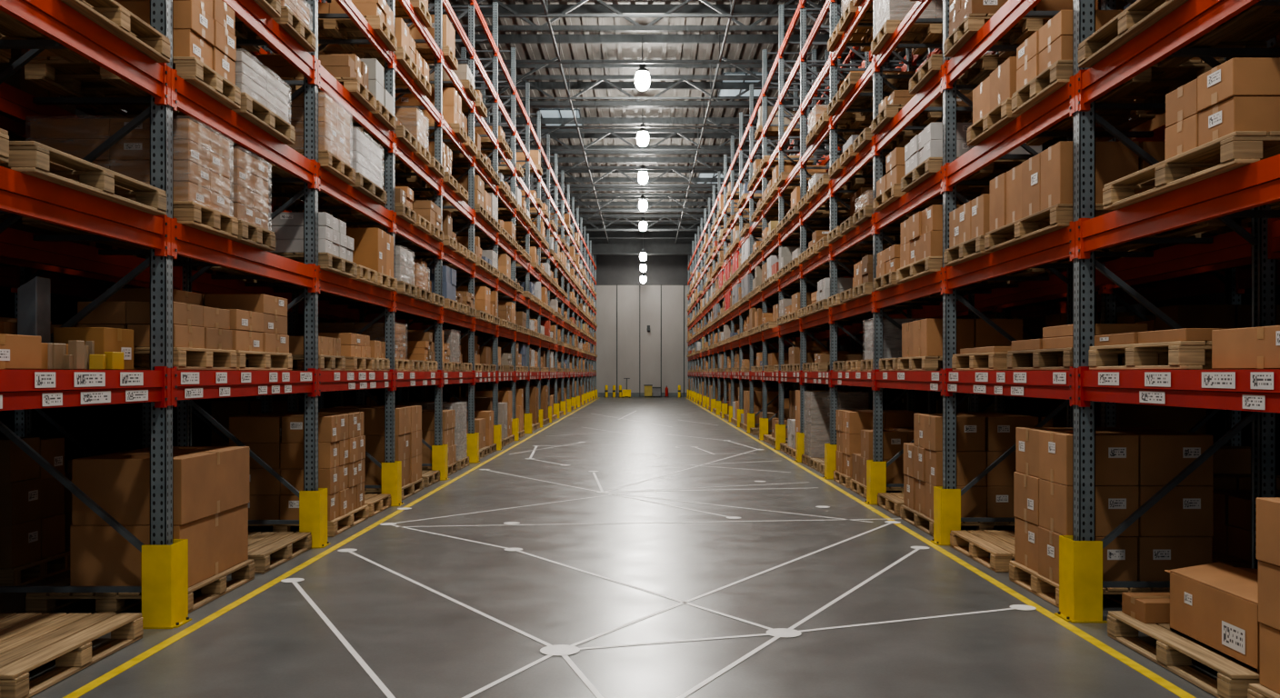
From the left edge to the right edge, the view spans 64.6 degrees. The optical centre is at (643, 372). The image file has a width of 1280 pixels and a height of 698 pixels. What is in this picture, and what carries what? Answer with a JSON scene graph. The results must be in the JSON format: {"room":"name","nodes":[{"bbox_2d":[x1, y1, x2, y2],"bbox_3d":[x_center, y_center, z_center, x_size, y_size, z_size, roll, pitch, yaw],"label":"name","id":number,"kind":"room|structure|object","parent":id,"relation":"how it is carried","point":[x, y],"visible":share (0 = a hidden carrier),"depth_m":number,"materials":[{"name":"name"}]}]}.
{"room":"distribution center","nodes":[
{"label":"distribution center","id":0,"kind":"room"},
{"bbox_2d":[0,108,509,472],"bbox_3d":[-8.600,-3.750,31.750,0.200,10.700,69.500,0,0,0],"label":"wall","id":1,"kind":"structure","parent":0,"point":[104,429],"depth_m":15.69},
{"bbox_2d":[0,397,1218,697],"bbox_3d":[-0.100,1.698,31.750,16.800,0.205,69.500,0,0,0],"label":"floor","id":2,"kind":"structure","parent":0,"point":[420,643],"depth_m":7.00,"materials":[{"name":"concrete"}]},
{"bbox_2d":[0,613,143,697],"bbox_3d":[-3.540,1.523,5.475,1.060,0.150,1.250,0,0,0],"label":"wooden pallet","id":3,"kind":"object","parent":2,"relation":"on","point":[28,642],"visible":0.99,"depth_m":5.52,"materials":[{"name":"wood"}]},
{"bbox_2d":[25,446,254,614],"bbox_3d":[-3.540,1.083,7.255,1.060,1.030,1.190,0,0,0],"label":"stacked boxes","id":4,"kind":"object","parent":2,"relation":"on","point":[211,484],"visible":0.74,"depth_m":6.68,"materials":[{"name":"brown cardboard"}]},
{"bbox_2d":[141,539,191,629],"bbox_3d":[-3.040,1.340,6.442,0.240,0.520,0.245,0,0,0],"label":"protector","id":5,"kind":"object","parent":2,"relation":"on","point":[165,568],"visible":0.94,"depth_m":6.33,"materials":[{"name":"metal"}]},
{"bbox_2d":[0,45,519,586],"bbox_3d":[-5.145,-1.466,20.923,1.130,6.129,40.324,0,0,0],"label":"pallets","id":6,"kind":"object","parent":2,"relation":"on","point":[35,508],"visible":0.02,"depth_m":7.89,"materials":[{"name":"wood"}]},
{"bbox_2d":[248,531,311,573],"bbox_3d":[-3.540,1.523,8.625,1.060,0.150,1.150,0,0,0],"label":"wooden pallet","id":7,"kind":"object","parent":2,"relation":"on","point":[260,545],"visible":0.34,"depth_m":8.60,"materials":[{"name":"wood"}]},
{"bbox_2d":[0,0,571,456],"bbox_3d":[-5.145,-3.025,32.550,1.330,9.250,63.940,0,0,0],"label":"rack","id":8,"kind":"object","parent":2,"relation":"on","point":[14,273],"visible":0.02,"depth_m":9.37,"materials":[{"name":"cardboard"}]},
{"bbox_2d":[0,0,596,592],"bbox_3d":[-3.655,-3.025,32.550,1.330,9.250,63.940,0,0,0],"label":"rack","id":9,"kind":"object","parent":2,"relation":"on","point":[166,387],"visible":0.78,"depth_m":9.30,"materials":[{"name":"metal"}]},
{"bbox_2d":[0,128,9,162],"bbox_3d":[-3.505,-1.197,4.225,1.130,0.450,0.950,0,0,0],"label":"wooden pallet","id":10,"kind":"object","parent":9,"relation":"on","point":[4,137],"visible":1,"depth_m":4.66,"materials":[{"name":"brown wood"}]},
{"bbox_2d":[0,276,133,369],"bbox_3d":[-3.542,-0.281,5.350,0.956,0.528,1.900,0,0,0],"label":"boxes","id":11,"kind":"object","parent":9,"relation":"on","point":[25,344],"visible":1,"depth_m":5.72,"materials":[{"name":"cardboard"}]},
{"bbox_2d":[0,140,166,215],"bbox_3d":[-3.505,-1.047,5.575,1.130,0.150,1.350,0,0,0],"label":"wooden pallet","id":12,"kind":"object","parent":9,"relation":"on","point":[33,158],"visible":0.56,"depth_m":5.51,"materials":[{"name":"wood"}]},
{"bbox_2d":[0,0,169,62],"bbox_3d":[-3.505,-2.002,5.750,1.130,0.150,1.100,0,0,0],"label":"wooden pallet","id":13,"kind":"object","parent":9,"relation":"on","point":[109,15],"visible":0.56,"depth_m":5.83,"materials":[{"name":"wood"}]},
{"bbox_2d":[21,115,238,239],"bbox_3d":[-3.505,-1.329,6.985,1.130,0.713,0.730,0,0,0],"label":"pallet","id":14,"kind":"object","parent":9,"relation":"on","point":[201,156],"visible":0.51,"depth_m":6.65,"materials":[{"name":"cardboard"}]},
{"bbox_2d":[24,0,240,109],"bbox_3d":[-3.505,-2.282,7.025,1.130,0.710,0.750,0,0,0],"label":"wooden pallet","id":15,"kind":"object","parent":9,"relation":"on","point":[204,38],"visible":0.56,"depth_m":6.89,"materials":[{"name":"brown wood"}]},
{"bbox_2d":[50,301,236,369],"bbox_3d":[-3.550,-0.242,7.075,1.040,0.450,0.950,0,0,0],"label":"wooden pallet","id":16,"kind":"object","parent":9,"relation":"on","point":[202,335],"visible":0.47,"depth_m":6.79,"materials":[{"name":"brown wood"}]},
{"bbox_2d":[94,148,275,250],"bbox_3d":[-3.505,-1.319,7.760,1.130,0.693,0.680,0,0,0],"label":"pallet","id":17,"kind":"object","parent":9,"relation":"on","point":[248,179],"visible":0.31,"depth_m":7.71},
{"bbox_2d":[94,50,295,144],"bbox_3d":[-3.505,-2.168,8.025,1.130,0.483,1.050,0,0,0],"label":"pallet","id":18,"kind":"object","parent":9,"relation":"on","point":[264,98],"visible":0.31,"depth_m":7.90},
{"bbox_2d":[106,288,292,370],"bbox_3d":[-3.550,-0.327,8.175,1.040,0.620,1.150,0,0,0],"label":"wooden pallet","id":19,"kind":"object","parent":9,"relation":"on","point":[258,323],"visible":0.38,"depth_m":8.15,"materials":[{"name":"brown wood"}]},
{"bbox_2d":[253,0,280,17],"bbox_3d":[-3.505,-3.163,7.844,1.130,0.563,0.752,0,0,0],"label":"wooden pallet","id":20,"kind":"object","parent":9,"relation":"on","point":[272,7],"visible":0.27,"depth_m":8.11,"materials":[{"name":"brown wood"}]},
{"bbox_2d":[234,0,316,51],"bbox_3d":[-3.505,-3.075,8.733,1.130,0.387,0.722,0,0,0],"label":"pallet","id":21,"kind":"object","parent":9,"relation":"on","point":[295,18],"visible":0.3,"depth_m":8.72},
{"bbox_2d":[210,212,357,278],"bbox_3d":[-3.505,-1.236,9.925,1.130,0.528,0.950,0,0,0],"label":"wooden pallet","id":22,"kind":"object","parent":9,"relation":"on","point":[335,249],"visible":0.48,"depth_m":9.47,"materials":[{"name":"cardboard"}]},
{"bbox_2d":[232,92,355,184],"bbox_3d":[-3.505,-2.284,9.900,1.130,0.713,0.900,0,0,0],"label":"pallet","id":23,"kind":"object","parent":9,"relation":"on","point":[334,122],"visible":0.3,"depth_m":9.63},
{"bbox_2d":[245,336,345,370],"bbox_3d":[-3.550,-0.182,9.900,1.040,0.330,0.800,0,0,0],"label":"wooden pallet","id":24,"kind":"object","parent":9,"relation":"on","point":[330,358],"visible":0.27,"depth_m":9.85,"materials":[{"name":"brown wood"}]},
{"bbox_2d":[250,54,376,110],"bbox_3d":[-3.505,-3.120,10.771,1.130,0.476,0.762,0,0,0],"label":"wooden pallet","id":25,"kind":"object","parent":9,"relation":"on","point":[348,70],"visible":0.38,"depth_m":10.41,"materials":[{"name":"brown wood"}]},
{"bbox_2d":[254,264,377,284],"bbox_3d":[-3.505,-1.047,10.850,1.130,0.150,0.700,0,0,0],"label":"wooden pallet","id":26,"kind":"object","parent":9,"relation":"on","point":[365,275],"visible":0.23,"depth_m":10.79,"materials":[{"name":"wood"}]},
{"bbox_2d":[268,128,386,204],"bbox_3d":[-3.505,-2.244,11.050,1.130,0.633,1.100,0,0,0],"label":"pallet","id":27,"kind":"object","parent":9,"relation":"on","point":[365,156],"visible":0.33,"depth_m":10.99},
{"bbox_2d":[300,332,374,370],"bbox_3d":[-3.550,-0.217,11.000,1.040,0.400,0.800,0,0,0],"label":"wooden pallet","id":28,"kind":"object","parent":9,"relation":"on","point":[355,349],"visible":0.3,"depth_m":10.72,"materials":[{"name":"brown wood"}]},
{"bbox_2d":[284,228,397,290],"bbox_3d":[-3.505,-1.297,11.700,1.130,0.650,0.800,0,0,0],"label":"wooden pallet","id":29,"kind":"object","parent":9,"relation":"on","point":[373,247],"visible":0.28,"depth_m":11.32,"materials":[{"name":"brown wood"}]},
{"bbox_2d":[350,58,396,129],"bbox_3d":[-3.505,-3.193,11.648,1.130,0.622,0.761,0,0,0],"label":"wooden pallet","id":30,"kind":"object","parent":9,"relation":"on","point":[384,113],"visible":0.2,"depth_m":11.45,"materials":[{"name":"brown wood"}]},
{"bbox_2d":[369,340,389,370],"bbox_3d":[-3.550,-0.192,11.800,1.040,0.350,0.600,0,0,0],"label":"wooden pallet","id":31,"kind":"object","parent":9,"relation":"on","point":[377,347],"visible":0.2,"depth_m":11.72,"materials":[{"name":"brown wood"}]},
{"bbox_2d":[229,411,369,537],"bbox_3d":[-3.540,1.013,10.475,1.060,1.170,1.250,0,0,0],"label":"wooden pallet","id":32,"kind":"object","parent":2,"relation":"on","point":[276,438],"visible":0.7,"depth_m":9.87,"materials":[{"name":"brown wood"}]},
{"bbox_2d":[299,488,330,548],"bbox_3d":[-3.040,1.340,9.342,0.240,0.520,0.245,0,0,0],"label":"protector","id":33,"kind":"object","parent":2,"relation":"on","point":[313,505],"visible":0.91,"depth_m":9.24,"materials":[{"name":"metal"}]},
{"bbox_2d":[62,397,599,697],"bbox_3d":[-2.820,1.599,31.250,0.070,0.002,67.500,0,0,0],"label":"floor line","id":34,"kind":"object","parent":2,"relation":"on","point":[125,666],"visible":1,"depth_m":7.00,"materials":[{"name":"yellow paint"}]},
{"bbox_2d":[364,493,391,517],"bbox_3d":[-3.540,1.523,11.650,1.060,0.150,0.900,0,0,0],"label":"wooden pallet","id":35,"kind":"object","parent":2,"relation":"on","point":[376,503],"visible":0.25,"depth_m":11.65,"materials":[{"name":"wood"}]},
{"bbox_2d":[381,460,404,506],"bbox_3d":[-3.040,1.340,12.242,0.240,0.520,0.245,0,0,0],"label":"protector","id":36,"kind":"object","parent":2,"relation":"on","point":[391,472],"visible":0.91,"depth_m":12.13,"materials":[{"name":"metal"}]},
{"bbox_2d":[431,444,449,480],"bbox_3d":[-3.040,1.340,15.143,0.240,0.520,0.245,0,0,0],"label":"protector","id":37,"kind":"object","parent":2,"relation":"on","point":[439,453],"visible":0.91,"depth_m":15.04,"materials":[{"name":"metal"}]},
{"bbox_2d":[318,0,597,500],"bbox_3d":[-3.505,-2.380,32.531,1.130,7.956,63.537,0,0,0],"label":"pallets","id":38,"kind":"object","parent":2,"relation":"on","point":[414,349],"visible":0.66,"depth_m":16.20,"materials":[{"name":"brown cardboard"}]},
{"bbox_2d":[466,432,479,462],"bbox_3d":[-3.040,1.340,18.043,0.240,0.520,0.245,0,0,0],"label":"protector","id":39,"kind":"object","parent":2,"relation":"on","point":[472,439],"visible":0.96,"depth_m":17.93,"materials":[{"name":"metal"}]},
{"bbox_2d":[493,424,502,450],"bbox_3d":[-3.040,1.340,20.942,0.240,0.520,0.245,0,0,0],"label":"protector","id":40,"kind":"object","parent":2,"relation":"on","point":[497,429],"visible":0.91,"depth_m":20.83,"materials":[{"name":"metal"}]},
{"bbox_2d":[511,418,519,440],"bbox_3d":[-3.040,1.340,23.843,0.240,0.520,0.245,0,0,0],"label":"protector","id":41,"kind":"object","parent":2,"relation":"on","point":[515,422],"visible":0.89,"depth_m":23.73,"materials":[{"name":"metal"}]},
{"bbox_2d":[524,413,533,433],"bbox_3d":[-3.040,1.340,26.742,0.240,0.520,0.245,0,0,0],"label":"protector","id":42,"kind":"object","parent":2,"relation":"on","point":[527,416],"visible":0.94,"depth_m":26.63,"materials":[{"name":"metal"}]},
{"bbox_2d":[539,409,543,427],"bbox_3d":[-3.040,1.340,29.642,0.240,0.520,0.245,0,0,0],"label":"protector","id":43,"kind":"object","parent":2,"relation":"on","point":[541,410],"visible":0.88,"depth_m":29.53,"materials":[{"name":"metal"}]},
{"bbox_2d":[553,403,559,418],"bbox_3d":[-3.040,1.340,35.443,0.240,0.520,0.245,0,0,0],"label":"protector","id":44,"kind":"object","parent":2,"relation":"on","point":[555,405],"visible":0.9,"depth_m":35.34,"materials":[{"name":"metal"}]},
{"bbox_2d":[621,378,630,398],"bbox_3d":[-1.100,0.980,65.340,0.560,1.240,1.480,0,0,0],"label":"truck","id":45,"kind":"object","parent":2,"relation":"on","point":[626,393],"visible":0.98,"depth_m":65.60,"materials":[{"name":"metal"}]},
{"bbox_2d":[643,384,660,397],"bbox_3d":[0.575,1.195,65.750,1.110,0.810,0.560,0,0,0],"label":"bins","id":46,"kind":"object","parent":2,"relation":"on","point":[656,391],"visible":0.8,"depth_m":65.50,"materials":[{"name":"plastic"}]},
{"bbox_2d":[715,400,720,414],"bbox_3d":[2.840,1.340,38.492,0.240,0.520,0.245,0,0,0],"label":"protector","id":47,"kind":"object","parent":2,"relation":"on","point":[717,403],"visible":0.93,"depth_m":38.38,"materials":[{"name":"metal"}]},
{"bbox_2d":[720,403,727,418],"bbox_3d":[2.840,1.340,35.593,0.240,0.520,0.245,0,0,0],"label":"protector","id":48,"kind":"object","parent":2,"relation":"on","point":[724,405],"visible":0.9,"depth_m":35.48,"materials":[{"name":"metal"}]},
{"bbox_2d":[735,409,743,427],"bbox_3d":[2.840,1.340,29.793,0.240,0.520,0.245,0,0,0],"label":"protector","id":49,"kind":"object","parent":2,"relation":"on","point":[739,412],"visible":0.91,"depth_m":29.68,"materials":[{"name":"metal"}]},
{"bbox_2d":[746,413,754,433],"bbox_3d":[2.840,1.340,26.892,0.240,0.520,0.245,0,0,0],"label":"protector","id":50,"kind":"object","parent":2,"relation":"on","point":[750,416],"visible":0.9,"depth_m":26.78,"materials":[{"name":"metal"}]},
{"bbox_2d":[758,418,768,440],"bbox_3d":[2.840,1.340,23.992,0.240,0.520,0.245,0,0,0],"label":"protector","id":51,"kind":"object","parent":2,"relation":"on","point":[763,422],"visible":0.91,"depth_m":23.89,"materials":[{"name":"metal"}]},
{"bbox_2d":[774,424,785,449],"bbox_3d":[2.840,1.340,21.093,0.240,0.520,0.245,0,0,0],"label":"protector","id":52,"kind":"object","parent":2,"relation":"on","point":[780,429],"visible":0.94,"depth_m":20.99,"materials":[{"name":"metal"}]},
{"bbox_2d":[794,432,804,462],"bbox_3d":[2.840,1.340,18.192,0.240,0.520,0.245,0,0,0],"label":"protector","id":53,"kind":"object","parent":2,"relation":"on","point":[800,436],"visible":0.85,"depth_m":18.08,"materials":[{"name":"metal"}]},
{"bbox_2d":[686,0,942,499],"bbox_3d":[3.305,-2.423,32.683,1.130,8.042,63.533,0,0,0],"label":"pallets","id":54,"kind":"object","parent":2,"relation":"on","point":[854,420],"visible":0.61,"depth_m":16.86,"materials":[{"name":"cardboard"}]},
{"bbox_2d":[822,443,837,479],"bbox_3d":[2.840,1.340,15.293,0.240,0.520,0.245,0,0,0],"label":"protector","id":55,"kind":"object","parent":2,"relation":"on","point":[830,450],"visible":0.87,"depth_m":15.19,"materials":[{"name":"metal"}]},
{"bbox_2d":[863,460,886,504],"bbox_3d":[2.840,1.340,12.393,0.240,0.520,0.245,0,0,0],"label":"protector","id":56,"kind":"object","parent":2,"relation":"on","point":[875,471],"visible":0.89,"depth_m":12.28,"materials":[{"name":"metal"}]},
{"bbox_2d":[877,492,903,516],"bbox_3d":[3.340,1.523,11.725,1.060,0.150,0.950,0,0,0],"label":"wooden pallet","id":57,"kind":"object","parent":2,"relation":"on","point":[892,502],"visible":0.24,"depth_m":11.70,"materials":[{"name":"wood"}]},
{"bbox_2d":[684,397,1195,697],"bbox_3d":[2.680,1.599,31.250,0.070,0.002,67.500,0,0,0],"label":"floor line","id":58,"kind":"object","parent":2,"relation":"on","point":[1166,685],"visible":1,"depth_m":7.00,"materials":[{"name":"yellow paint"}]},
{"bbox_2d":[930,486,960,545],"bbox_3d":[2.840,1.340,9.492,0.240,0.520,0.245,0,0,0],"label":"protector","id":59,"kind":"object","parent":2,"relation":"on","point":[946,502],"visible":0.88,"depth_m":9.39,"materials":[{"name":"metal"}]},
{"bbox_2d":[900,411,1038,537],"bbox_3d":[3.340,1.013,10.475,1.060,1.170,1.250,0,0,0],"label":"cardboard boxes","id":60,"kind":"object","parent":2,"relation":"on","point":[982,437],"visible":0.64,"depth_m":9.87,"materials":[{"name":"brown cardboard"}]},
{"bbox_2d":[950,530,1014,572],"bbox_3d":[3.340,1.523,8.700,1.060,0.150,1.200,0,0,0],"label":"wooden pallet","id":61,"kind":"object","parent":2,"relation":"on","point":[1000,545],"visible":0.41,"depth_m":8.64,"materials":[{"name":"wood"}]},
{"bbox_2d":[688,0,1279,588],"bbox_3d":[3.455,-3.025,32.700,1.330,9.250,63.940,0,0,0],"label":"rack","id":62,"kind":"object","parent":2,"relation":"on","point":[1225,196],"visible":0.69,"depth_m":8.57,"materials":[{"name":"metal"}]},
{"bbox_2d":[879,358,938,370],"bbox_3d":[3.350,-0.092,11.800,1.040,0.150,0.800,0,0,0],"label":"wooden pallet","id":63,"kind":"object","parent":62,"relation":"on","point":[885,364],"visible":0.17,"depth_m":11.75,"materials":[{"name":"wood"}]},
{"bbox_2d":[870,90,972,133],"bbox_3d":[3.305,-3.054,11.822,1.130,0.344,0.768,0,0,0],"label":"wooden pallet","id":64,"kind":"object","parent":62,"relation":"on","point":[893,104],"visible":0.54,"depth_m":11.53,"materials":[{"name":"brown wood"}]},
{"bbox_2d":[872,147,989,211],"bbox_3d":[3.305,-2.202,11.600,1.130,0.550,1.000,0,0,0],"label":"wooden pallet","id":65,"kind":"object","parent":62,"relation":"on","point":[888,187],"visible":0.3,"depth_m":11.39,"materials":[{"name":"brown wood"}]},
{"bbox_2d":[872,244,989,290],"bbox_3d":[3.305,-1.197,11.650,1.130,0.450,0.900,0,0,0],"label":"cardboard boxes","id":66,"kind":"object","parent":62,"relation":"on","point":[888,260],"visible":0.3,"depth_m":11.57,"materials":[{"name":"brown cardboard"}]},
{"bbox_2d":[897,319,1022,370],"bbox_3d":[3.350,-0.282,10.750,1.040,0.530,1.100,0,0,0],"label":"cardboard boxes","id":67,"kind":"object","parent":62,"relation":"on","point":[922,340],"visible":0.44,"depth_m":10.22,"materials":[{"name":"brown cardboard"}]},
{"bbox_2d":[909,54,1016,93],"bbox_3d":[3.305,-2.957,10.058,1.130,0.150,0.838,0,0,0],"label":"wooden pallet","id":68,"kind":"object","parent":62,"relation":"on","point":[985,65],"visible":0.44,"depth_m":9.91,"materials":[{"name":"wood"}]},
{"bbox_2d":[896,204,1045,283],"bbox_3d":[3.305,-1.297,10.375,1.130,0.650,1.250,0,0,0],"label":"cardboard boxes","id":69,"kind":"object","parent":62,"relation":"on","point":[921,248],"visible":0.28,"depth_m":10.13,"materials":[{"name":"brown cardboard"}]},
{"bbox_2d":[900,122,1041,191],"bbox_3d":[3.305,-2.171,10.275,1.130,0.488,1.050,0,0,0],"label":"wooden pallet","id":70,"kind":"object","parent":62,"relation":"on","point":[924,153],"visible":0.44,"depth_m":9.88,"materials":[{"name":"cardboard"}]},
{"bbox_2d":[710,0,1279,446],"bbox_3d":[4.945,-3.025,32.700,1.330,9.250,63.940,0,0,0],"label":"rack","id":71,"kind":"object","parent":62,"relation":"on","point":[1235,277],"visible":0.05,"depth_m":10.40,"materials":[{"name":"cardboard"}]},
{"bbox_2d":[951,346,1066,370],"bbox_3d":[3.350,-0.116,8.750,1.040,0.198,1.100,0,0,0],"label":"wooden pallet","id":72,"kind":"object","parent":62,"relation":"on","point":[990,358],"visible":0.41,"depth_m":8.66,"materials":[{"name":"wood"}]},
{"bbox_2d":[943,0,1098,57],"bbox_3d":[3.305,-3.194,8.897,1.130,0.624,0.702,0,0,0],"label":"wooden pallet","id":73,"kind":"object","parent":62,"relation":"on","point":[966,17],"visible":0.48,"depth_m":8.63,"materials":[{"name":"brown wood"}]},
{"bbox_2d":[943,193,1109,266],"bbox_3d":[3.305,-1.217,8.750,1.130,0.490,1.000,0,0,0],"label":"cardboard boxes","id":74,"kind":"object","parent":62,"relation":"on","point":[969,223],"visible":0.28,"depth_m":8.70,"materials":[{"name":"cardboard"}]},
{"bbox_2d":[966,56,1155,145],"bbox_3d":[3.305,-2.162,8.125,1.130,0.470,0.950,0,0,0],"label":"wooden pallet","id":75,"kind":"object","parent":62,"relation":"on","point":[992,98],"visible":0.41,"depth_m":8.02,"materials":[{"name":"brown wood"}]},
{"bbox_2d":[1006,323,1159,370],"bbox_3d":[3.350,-0.171,7.310,1.040,0.308,1.180,0,0,0],"label":"wooden pallet","id":76,"kind":"object","parent":62,"relation":"on","point":[1057,341],"visible":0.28,"depth_m":7.22,"materials":[{"name":"brown wood"}]},
{"bbox_2d":[984,141,1225,251],"bbox_3d":[3.305,-1.257,7.435,1.130,0.570,1.430,0,0,0],"label":"wooden pallet","id":77,"kind":"object","parent":62,"relation":"on","point":[1033,199],"visible":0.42,"depth_m":6.99,"materials":[{"name":"brown wood"}]},
{"bbox_2d":[1011,10,1225,114],"bbox_3d":[3.305,-2.172,7.135,1.130,0.490,0.830,0,0,0],"label":"wooden pallet","id":78,"kind":"object","parent":62,"relation":"on","point":[1045,59],"visible":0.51,"depth_m":7.01,"materials":[{"name":"brown wood"}]},
{"bbox_2d":[1088,328,1241,369],"bbox_3d":[3.350,-0.126,5.900,1.040,0.218,1.100,0,0,0],"label":"wooden pallet","id":79,"kind":"object","parent":62,"relation":"on","point":[1185,348],"visible":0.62,"depth_m":5.84,"materials":[{"name":"brown wood"}]},
{"bbox_2d":[1078,0,1279,67],"bbox_3d":[3.305,-2.002,5.800,1.130,0.150,1.200,0,0,0],"label":"wooden pallet","id":80,"kind":"object","parent":62,"relation":"on","point":[1255,25],"visible":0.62,"depth_m":5.91,"materials":[{"name":"wood"}]},
{"bbox_2d":[1102,58,1279,209],"bbox_3d":[3.305,-1.227,5.375,1.130,0.509,1.350,0,0,0],"label":"wooden pallet","id":81,"kind":"object","parent":62,"relation":"on","point":[1226,118],"visible":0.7,"depth_m":4.95,"materials":[{"name":"brown wood"}]},
{"bbox_2d":[1211,325,1279,369],"bbox_3d":[3.365,-0.117,4.727,0.976,0.198,0.814,0,0,0],"label":"cardboard box","id":82,"kind":"object","parent":62,"relation":"on","point":[1258,347],"visible":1,"depth_m":4.83,"materials":[{"name":"brown cardboard"}]},
{"bbox_2d":[770,0,1279,568],"bbox_3d":[4.945,-1.475,21.059,1.130,6.146,40.293,0,0,0],"label":"pallets","id":83,"kind":"object","parent":2,"relation":"on","point":[1232,465],"visible":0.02,"depth_m":8.89,"materials":[{"name":"wood"}]},
{"bbox_2d":[1054,535,1107,622],"bbox_3d":[2.840,1.340,6.593,0.240,0.520,0.245,0,0,0],"label":"protector","id":84,"kind":"object","parent":2,"relation":"on","point":[1080,562],"visible":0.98,"depth_m":6.49,"materials":[{"name":"metal"}]},
{"bbox_2d":[1009,427,1213,608],"bbox_3d":[3.340,1.008,7.300,1.060,1.180,1.000,0,0,0],"label":"cardboard boxes","id":85,"kind":"object","parent":2,"relation":"on","point":[1133,465],"visible":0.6,"depth_m":6.82,"materials":[{"name":"brown cardboard"}]},
{"bbox_2d":[1107,561,1259,697],"bbox_3d":[3.340,1.332,5.500,1.060,0.532,1.300,0,0,0],"label":"wooden pallet","id":86,"kind":"object","parent":2,"relation":"on","point":[1208,615],"visible":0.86,"depth_m":5.36,"materials":[{"name":"cardboard"}]},
{"bbox_2d":[1247,497,1279,697],"bbox_3d":[3.340,1.088,4.235,1.060,1.020,0.970,0,0,0],"label":"cardboard box","id":87,"kind":"object","parent":2,"relation":"on","point":[1267,509],"visible":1,"depth_m":4.62,"materials":[{"name":"brown cardboard"}]},
{"bbox_2d":[301,0,928,225],"bbox_3d":[-0.100,-9.145,31.750,16.800,0.210,69.500,0,0,0],"label":"ceiling","id":88,"kind":"structure","parent":0,"point":[523,51],"depth_m":30.11,"materials":[{"name":"grey metal"}]},
{"bbox_2d":[538,109,582,125],"bbox_3d":[-2.900,-9.018,36.000,1.400,0.035,2.600,0,0,0],"label":"window","id":89,"kind":"structure","parent":88,"relation":"attached to","point":[545,113],"depth_m":35.34,"materials":[{"name":"white glass"}]},
{"bbox_2d":[394,0,924,254],"bbox_3d":[-0.100,-8.079,32.600,16.800,1.918,63.900,0,0,0],"label":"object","id":90,"kind":"structure","parent":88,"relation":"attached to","point":[599,245],"depth_m":31.45,"materials":[{"name":"metal"}]},
{"bbox_2d":[446,0,829,243],"bbox_3d":[-0.100,-8.267,29.350,8.600,1.106,62.700,0,0,0],"label":"beams","id":91,"kind":"structure","parent":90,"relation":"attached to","point":[553,61],"depth_m":30.09,"materials":[{"name":"metal"}]},
{"bbox_2d":[635,36,649,90],"bbox_3d":[-0.030,-8.095,26.500,0.390,1.410,0.390,0,0,0],"label":"lamp","id":92,"kind":"object","parent":90,"relation":"hanging from","point":[642,76],"visible":0.98,"depth_m":26.38,"materials":[{"name":"metal"}]},
{"bbox_2d":[636,123,649,146],"bbox_3d":[-0.030,-8.095,33.100,0.390,1.410,0.390,0,0,0],"label":"lamp","id":93,"kind":"object","parent":90,"relation":"hanging from","point":[642,138],"visible":0.98,"depth_m":32.96,"materials":[{"name":"metal"}]},
{"bbox_2d":[639,212,646,230],"bbox_3d":[-0.030,-8.095,52.900,0.390,1.410,0.390,0,0,0],"label":"lamp","id":94,"kind":"object","parent":90,"relation":"hanging from","point":[643,225],"visible":0.77,"depth_m":52.76,"materials":[{"name":"metal"}]},
{"bbox_2d":[640,230,646,260],"bbox_3d":[-0.030,-7.545,57.200,0.390,2.510,0.390,0,0,0],"label":"lamp","id":95,"kind":"object","parent":90,"relation":"hanging from","point":[643,255],"visible":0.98,"depth_m":57.09,"materials":[{"name":"metal"}]},
{"bbox_2d":[638,165,648,184],"bbox_3d":[-0.030,-8.095,39.700,0.390,1.410,0.390,0,0,0],"label":"lamp","id":96,"kind":"object","parent":90,"relation":"hanging from","point":[643,176],"visible":0.89,"depth_m":39.55,"materials":[{"name":"metal"}]},
{"bbox_2d":[639,188,647,210],"bbox_3d":[-0.030,-8.095,46.300,0.390,1.410,0.390,0,0,0],"label":"lamp","id":97,"kind":"object","parent":90,"relation":"hanging from","point":[643,205],"visible":0.91,"depth_m":46.17,"materials":[{"name":"metal"}]},
{"bbox_2d":[516,285,760,397],"bbox_3d":[-0.100,-3.750,66.600,16.800,10.700,0.200,0,0,0],"label":"wall","id":98,"kind":"structure","parent":0,"point":[627,295],"depth_m":66.50,"materials":[{"name":"metal"}]},
{"bbox_2d":[579,254,703,285],"bbox_3d":[-0.100,-7.395,66.440,16.800,3.290,0.120,0,0,0],"label":"wall","id":99,"kind":"structure","parent":98,"relation":"attached to","point":[611,269],"depth_m":66.39,"materials":[{"name":"grey metal"}]},
{"bbox_2d":[598,392,686,397],"bbox_3d":[0.000,1.460,66.475,6.000,0.280,0.050,0,0,0],"label":"baseboard","id":100,"kind":"structure","parent":98,"relation":"attached to","point":[600,395],"depth_m":66.45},
{"bbox_2d":[616,285,684,397],"bbox_3d":[-0.325,-2.075,66.470,6.010,7.350,0.060,0,0,0],"label":"strips","id":101,"kind":"object","parent":98,"relation":"attached to","point":[616,285],"visible":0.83,"depth_m":66.44,"materials":[{"name":"metal"}]},
{"bbox_2d":[770,118,1279,475],"bbox_3d":[8.400,-3.750,31.750,0.200,10.700,69.500,0,0,0],"label":"wall","id":102,"kind":"structure","parent":0,"point":[1215,425],"depth_m":14.83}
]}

